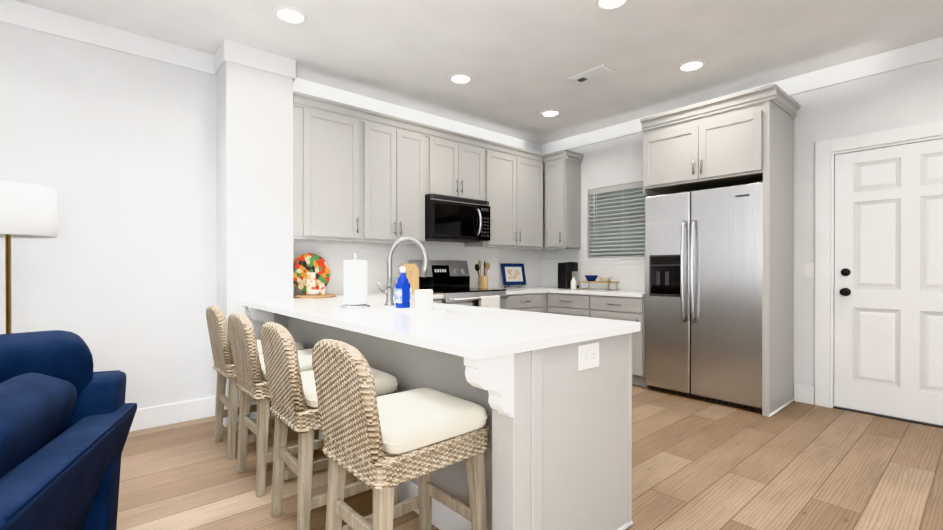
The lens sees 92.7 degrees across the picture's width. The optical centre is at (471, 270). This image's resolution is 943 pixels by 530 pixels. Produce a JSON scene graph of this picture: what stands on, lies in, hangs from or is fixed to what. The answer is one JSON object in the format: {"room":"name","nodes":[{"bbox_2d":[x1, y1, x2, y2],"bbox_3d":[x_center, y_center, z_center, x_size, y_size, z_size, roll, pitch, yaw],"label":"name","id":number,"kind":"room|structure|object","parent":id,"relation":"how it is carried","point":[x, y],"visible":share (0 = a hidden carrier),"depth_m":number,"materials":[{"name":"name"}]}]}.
{"room":"kitchen","nodes":[
{"label":"kitchen","id":0,"kind":"room"},
{"bbox_2d":[0,22,540,408],"bbox_3d":[-2.213,-0.259,3.250,8.400,2.720,0.128,0,0,-41],"label":"wall","id":1,"kind":"structure","parent":0,"point":[116,150],"depth_m":3.07,"materials":[{"name":"paint"}]},
{"bbox_2d":[0,0,219,75],"bbox_3d":[-3.593,-1.542,1.968,4.400,0.145,0.018,0,0,-41],"label":"trim","id":2,"kind":"structure","parent":1,"relation":"attached to","point":[27,16],"depth_m":2.97,"materials":[{"name":"paint"}]},
{"bbox_2d":[129,397,213,431],"bbox_3d":[-3.595,1.033,1.978,4.400,0.145,0.015,0,0,-41],"label":"baseboard","id":3,"kind":"structure","parent":1,"relation":"attached to","point":[159,415],"depth_m":3.22,"materials":[{"name":"paint"}]},
{"bbox_2d":[214,396,227,426],"bbox_3d":[-1.815,1.029,3.277,0.028,0.145,0.295,0,0,-41],"label":"baseboard","id":4,"kind":"structure","parent":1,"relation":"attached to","point":[225,420],"depth_m":3.18,"materials":[{"name":"paint"}]},
{"bbox_2d":[220,39,299,83],"bbox_3d":[-1.545,-1.546,3.314,0.496,0.145,0.018,0,0,-41],"label":"trim","id":5,"kind":"structure","parent":1,"relation":"attached to","point":[231,51],"depth_m":3.29,"materials":[{"name":"paint"}]},
{"bbox_2d":[293,91,364,241],"bbox_3d":[-1.258,-0.817,3.779,0.574,1.112,0.327,0,0,-41],"label":"upper cabinet","id":6,"kind":"object","parent":1,"relation":"attached to","point":[362,175],"depth_m":3.65,"materials":[{"name":"paint"}]},
{"bbox_2d":[365,109,428,243],"bbox_3d":[-0.792,-0.818,4.182,0.657,1.112,0.327,0,0,-41],"label":"upper cabinet","id":7,"kind":"object","parent":1,"relation":"attached to","point":[396,148],"depth_m":4.05,"materials":[{"name":"paint"}]},
{"bbox_2d":[293,79,539,152],"bbox_3d":[-0.343,-1.551,4.775,3.270,0.145,0.018,0,0,-41],"label":"trim","id":8,"kind":"structure","parent":1,"relation":"attached to","point":[307,87],"depth_m":4.49,"materials":[{"name":"paint"}]},
{"bbox_2d":[429,125,480,199],"bbox_3d":[-0.258,-1.051,4.643,0.756,0.650,0.327,0,0,-41],"label":"upper cabinet","id":9,"kind":"object","parent":1,"relation":"attached to","point":[454,157],"depth_m":4.50,"materials":[{"name":"paint"}]},
{"bbox_2d":[425,194,489,242],"bbox_3d":[-0.205,-0.511,4.584,0.750,0.417,0.486,0,0,-41],"label":"microwave","id":10,"kind":"object","parent":9,"relation":"attached to","point":[456,219],"visible":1,"depth_m":4.41,"materials":[{"name":"black plastic"}]},
{"bbox_2d":[465,138,548,249],"bbox_3d":[0.405,-0.822,5.173,1.060,1.112,0.392,0,0,-41],"label":"upper cabinet","id":11,"kind":"object","parent":1,"relation":"attached to","point":[511,177],"depth_m":5.05,"materials":[{"name":"paint"}]},
{"bbox_2d":[15,0,942,144],"bbox_3d":[0.052,-1.640,0.623,8.400,0.060,7.060,0,0,-41],"label":"ceiling","id":12,"kind":"structure","parent":0,"point":[520,62],"depth_m":3.21,"materials":[{"name":"paint"}]},
{"bbox_2d":[274,6,306,23],"bbox_3d":[-1.146,-1.611,2.851,0.196,0.010,0.196,0,0,-41],"label":"recessed light","id":13,"kind":"object","parent":12,"relation":"in","point":[289,14],"visible":1,"depth_m":2.84,"materials":[{"name":"white"}]},
{"bbox_2d":[449,73,471,83],"bbox_3d":[-0.091,-1.615,3.802,0.196,0.010,0.196,0,0,-41],"label":"recessed light","id":14,"kind":"object","parent":12,"relation":"in","point":[460,78],"visible":1,"depth_m":3.80,"materials":[{"name":"white"}]},
{"bbox_2d":[541,110,559,116],"bbox_3d":[0.815,-1.617,4.651,0.196,0.010,0.196,0,0,-41],"label":"recessed light","id":15,"kind":"object","parent":12,"relation":"in","point":[549,113],"visible":0.98,"depth_m":4.65,"materials":[{"name":"white"}]},
{"bbox_2d":[568,64,615,84],"bbox_3d":[0.995,-1.612,3.723,0.180,0.016,0.340,0,0,-41],"label":"ceiling vent","id":16,"kind":"object","parent":12,"relation":"in","point":[600,71],"visible":0.98,"depth_m":3.70,"materials":[{"name":"metal"}]},
{"bbox_2d":[595,0,627,9],"bbox_3d":[0.842,-1.611,2.692,0.196,0.010,0.196,0,0,-41],"label":"recessed light","id":17,"kind":"object","parent":12,"relation":"in","point":[608,4],"visible":0.98,"depth_m":2.72,"materials":[{"name":"white"}]},
{"bbox_2d":[678,60,704,71],"bbox_3d":[1.742,-1.614,3.562,0.196,0.010,0.196,0,0,-41],"label":"recessed light","id":18,"kind":"object","parent":12,"relation":"in","point":[691,65],"visible":1,"depth_m":3.55,"materials":[{"name":"white"}]},
{"bbox_2d":[116,384,942,529],"bbox_3d":[0.052,1.140,0.632,8.400,0.060,7.060,0,0,-41],"label":"floor","id":19,"kind":"structure","parent":0,"point":[699,464],"depth_m":2.42,"materials":[{"name":"brown wood"}]},
{"bbox_2d":[0,181,56,333],"bbox_3d":[-2.484,0.327,2.416,0.388,1.555,0.388,0,0,-41],"label":"lamp","id":20,"kind":"object","parent":19,"relation":"on","point":[28,210],"visible":0.75,"depth_m":2.37,"materials":[{"name":"white fabric"}]},
{"bbox_2d":[0,330,136,529],"bbox_3d":[-2.175,0.662,1.047,2.083,0.869,1.041,0,0,-22],"label":"sofa","id":21,"kind":"object","parent":19,"relation":"on","point":[67,414],"visible":1,"depth_m":1.50,"materials":[{"name":"blue fabric"}]},
{"bbox_2d":[216,61,292,419],"bbox_3d":[-1.656,-0.259,3.446,0.460,2.720,0.320,0,0,-41],"label":"column","id":22,"kind":"structure","parent":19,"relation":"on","point":[254,125],"depth_m":3.31,"materials":[{"name":"paint"}]},
{"bbox_2d":[206,305,303,459],"bbox_3d":[-1.382,0.659,2.886,0.518,0.888,0.402,0,0,-41],"label":"bar stool","id":23,"kind":"object","parent":19,"relation":"on","point":[223,366],"visible":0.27,"depth_m":2.66,"materials":[{"name":"beige wicker"}]},
{"bbox_2d":[228,312,324,496],"bbox_3d":[-1.012,0.660,2.459,0.520,0.888,0.406,0,0,-41],"label":"bar stool","id":24,"kind":"object","parent":19,"relation":"on","point":[249,366],"visible":0.5,"depth_m":2.26,"materials":[{"name":"beige wicker"}]},
{"bbox_2d":[260,322,398,529],"bbox_3d":[-0.633,0.661,2.020,0.520,0.888,0.408,0,0,-41],"label":"bar stool","id":25,"kind":"object","parent":19,"relation":"on","point":[293,396],"visible":0.56,"depth_m":1.83,"materials":[{"name":"beige wicker"}]},
{"bbox_2d":[312,339,489,529],"bbox_3d":[-0.244,0.663,1.570,0.522,0.888,0.410,0,0,-41],"label":"bar stool","id":26,"kind":"object","parent":19,"relation":"on","point":[382,447],"visible":1,"depth_m":1.45,"materials":[{"name":"beige wicker"}]},
{"bbox_2d":[411,295,443,302],"bbox_3d":[-0.692,0.676,4.081,0.616,0.845,0.616,0,0,-41],"label":"base cabinet","id":27,"kind":"object","parent":19,"relation":"on","point":[434,300],"depth_m":4.02,"materials":[{"name":"paint"}]},
{"bbox_2d":[367,292,442,298],"bbox_3d":[-0.685,0.236,4.072,0.616,0.035,0.626,0,0,-41],"label":"countertop","id":28,"kind":"structure","parent":27,"relation":"on","point":[383,295],"depth_m":3.98,"materials":[{"name":"white stone"}]},
{"bbox_2d":[395,263,418,293],"bbox_3d":[-0.622,0.077,4.254,0.125,0.280,0.336,0,0,-31],"label":"wooden cutting board","id":29,"kind":"object","parent":28,"relation":"on","point":[412,273],"visible":0.46,"depth_m":4.12,"materials":[{"name":"brown wood"}]},
{"bbox_2d":[279,316,632,529],"bbox_3d":[-0.359,0.681,2.686,0.676,0.846,2.510,0,0,-41],"label":"base cabinet","id":30,"kind":"object","parent":19,"relation":"on","point":[551,394],"depth_m":1.72,"materials":[{"name":"paint"}]},
{"bbox_2d":[243,294,640,359],"bbox_3d":[-0.554,0.241,2.713,0.957,0.035,2.856,0,0,-41],"label":"countertop","id":31,"kind":"structure","parent":30,"relation":"on","point":[477,333],"depth_m":1.87,"materials":[{"name":"white stone"}]},
{"bbox_2d":[293,253,336,297],"bbox_3d":[-1.284,0.039,3.689,0.344,0.361,0.344,0,0,-41],"label":"decorative plate","id":32,"kind":"object","parent":31,"relation":"on","point":[311,275],"visible":0.92,"depth_m":3.72,"materials":[{"name":"multicoloured ceramic"}]},
{"bbox_2d":[340,253,370,308],"bbox_3d":[-0.694,0.060,2.693,0.180,0.325,0.180,0,0,-41],"label":"paper towel holder","id":33,"kind":"object","parent":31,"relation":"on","point":[355,283],"visible":1,"depth_m":2.63,"materials":[{"name":"white paper"}]},
{"bbox_2d":[377,236,428,303],"bbox_3d":[-0.431,0.004,2.847,0.261,0.437,0.211,0,0,-41],"label":"faucet","id":34,"kind":"object","parent":31,"relation":"on","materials":[{"name":"silver metal"}]},
{"bbox_2d":[386,266,444,313],"bbox_3d":[-0.310,0.101,2.463,0.340,0.244,0.150,0,0,43],"label":"soap tray","id":35,"kind":"object","parent":31,"relation":"on","point":[423,299],"visible":1,"depth_m":2.48,"materials":[{"name":"white ceramic"}]},
{"bbox_2d":[406,260,507,308],"bbox_3d":[-0.128,0.487,4.487,0.762,1.180,0.721,0,0,-41],"label":"range","id":36,"kind":"object","parent":19,"relation":"on","point":[449,280],"visible":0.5,"depth_m":4.54,"materials":[{"name":"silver metal"}]},
{"bbox_2d":[504,295,542,312],"bbox_3d":[0.354,0.673,4.984,0.611,0.845,0.616,0,0,-41],"label":"base cabinet","id":37,"kind":"object","parent":19,"relation":"on","point":[531,303],"depth_m":4.76,"materials":[{"name":"paint"}]},
{"bbox_2d":[543,295,582,316],"bbox_3d":[1.276,0.673,4.978,0.617,0.845,0.636,0,0,-41],"label":"base cabinet","id":38,"kind":"object","parent":19,"relation":"on","point":[572,305],"depth_m":4.83,"materials":[{"name":"paint"}]},
{"bbox_2d":[491,287,554,294],"bbox_3d":[0.622,0.232,5.201,1.302,0.035,0.626,0,0,-41],"label":"countertop","id":39,"kind":"structure","parent":38,"relation":"on","point":[518,290],"depth_m":4.93,"materials":[{"name":"white stone"}]},
{"bbox_2d":[475,260,489,287],"bbox_3d":[0.128,0.051,5.004,0.204,0.327,0.174,0,0,-41],"label":"utensil crock","id":40,"kind":"object","parent":39,"relation":"on","point":[482,281],"visible":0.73,"depth_m":4.97,"materials":[{"name":"brown wood"}]},
{"bbox_2d":[501,263,525,287],"bbox_3d":[0.506,0.065,5.391,0.330,0.289,0.121,0,0,-31],"label":"framed picture","id":41,"kind":"object","parent":39,"relation":"on","point":[513,274],"visible":1,"depth_m":5.38,"materials":[{"name":"wood"}]},
{"bbox_2d":[583,295,646,386],"bbox_3d":[1.606,0.674,4.596,0.617,0.845,0.642,0,0,-41],"label":"base cabinet","id":42,"kind":"object","parent":19,"relation":"on","point":[625,305],"depth_m":4.28,"materials":[{"name":"paint"}]},
{"bbox_2d":[547,287,644,298],"bbox_3d":[1.445,0.234,4.765,0.626,0.035,1.110,0,0,-41],"label":"countertop","id":43,"kind":"structure","parent":42,"relation":"on","point":[558,291],"depth_m":4.58,"materials":[{"name":"white stone"}]},
{"bbox_2d":[558,262,578,288],"bbox_3d":[1.147,0.058,5.327,0.250,0.311,0.140,0,0,-41],"label":"coffee maker","id":44,"kind":"object","parent":43,"relation":"on","point":[565,269],"visible":0.94,"depth_m":5.24,"materials":[{"name":"black plastic"}]},
{"bbox_2d":[571,275,575,288],"bbox_3d":[1.171,0.133,5.162,0.064,0.162,0.064,0,0,-41],"label":"soap dispenser","id":45,"kind":"object","parent":43,"relation":"on","point":[573,283],"visible":0.98,"depth_m":5.14,"materials":[{"name":"ceramic"}]},
{"bbox_2d":[578,275,618,289],"bbox_3d":[1.407,0.137,4.996,0.200,0.156,0.400,0,0,-41],"label":"stand","id":46,"kind":"object","parent":43,"relation":"on","point":[592,279],"visible":1,"depth_m":4.95,"materials":[{"name":"brown wood"}]},
{"bbox_2d":[645,180,762,411],"bbox_3d":[2.097,0.206,3.942,0.673,1.787,0.962,0,0,-41],"label":"refrigerator","id":47,"kind":"object","parent":19,"relation":"on","point":[703,286],"visible":0.94,"depth_m":3.72,"materials":[{"name":"silver metal"}]},
{"bbox_2d":[640,83,800,416],"bbox_3d":[2.136,-0.137,3.927,0.684,2.473,1.055,0,0,-41],"label":"tall cabinet","id":48,"kind":"object","parent":19,"relation":"on","point":[745,137],"visible":1,"depth_m":3.60,"materials":[{"name":"paint"}]},
{"bbox_2d":[541,58,942,404],"bbox_3d":[3.222,-0.259,3.285,0.128,2.720,6.940,0,0,-41],"label":"wall","id":49,"kind":"structure","parent":0,"point":[904,97],"depth_m":3.72,"materials":[{"name":"paint"}]},
{"bbox_2d":[545,150,580,248],"bbox_3d":[1.057,-0.822,5.384,0.412,1.112,0.310,0,0,-41],"label":"upper cabinet","id":50,"kind":"object","parent":49,"relation":"attached to","point":[562,168],"depth_m":5.29,"materials":[{"name":"paint"}]},
{"bbox_2d":[584,181,646,264],"bbox_3d":[1.702,-0.509,5.018,0.122,0.890,0.970,0,0,-41],"label":"window blinds","id":51,"kind":"object","parent":49,"relation":"attached to","point":[617,225],"visible":0.56,"depth_m":5.08,"materials":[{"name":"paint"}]},
{"bbox_2d":[540,37,942,154],"bbox_3d":[3.133,-1.546,3.283,0.020,0.145,6.820,0,0,-41],"label":"trim","id":52,"kind":"structure","parent":49,"relation":"attached to","point":[931,50],"depth_m":3.59,"materials":[{"name":"paint"}]},
{"bbox_2d":[804,263,814,276],"bbox_3d":[2.780,0.000,3.704,0.010,0.116,0.072,0,0,-41],"label":"switch plate","id":53,"kind":"object","parent":49,"relation":"attached to","point":[809,269],"visible":1,"depth_m":3.70,"materials":[{"name":"white plastic"}]},
{"bbox_2d":[815,120,942,427],"bbox_3d":[3.192,0.031,3.273,0.170,2.140,1.110,0,0,-41],"label":"door","id":54,"kind":"structure","parent":49,"relation":"in","point":[879,253],"depth_m":3.38,"materials":[{"name":"paint"}]}
]}

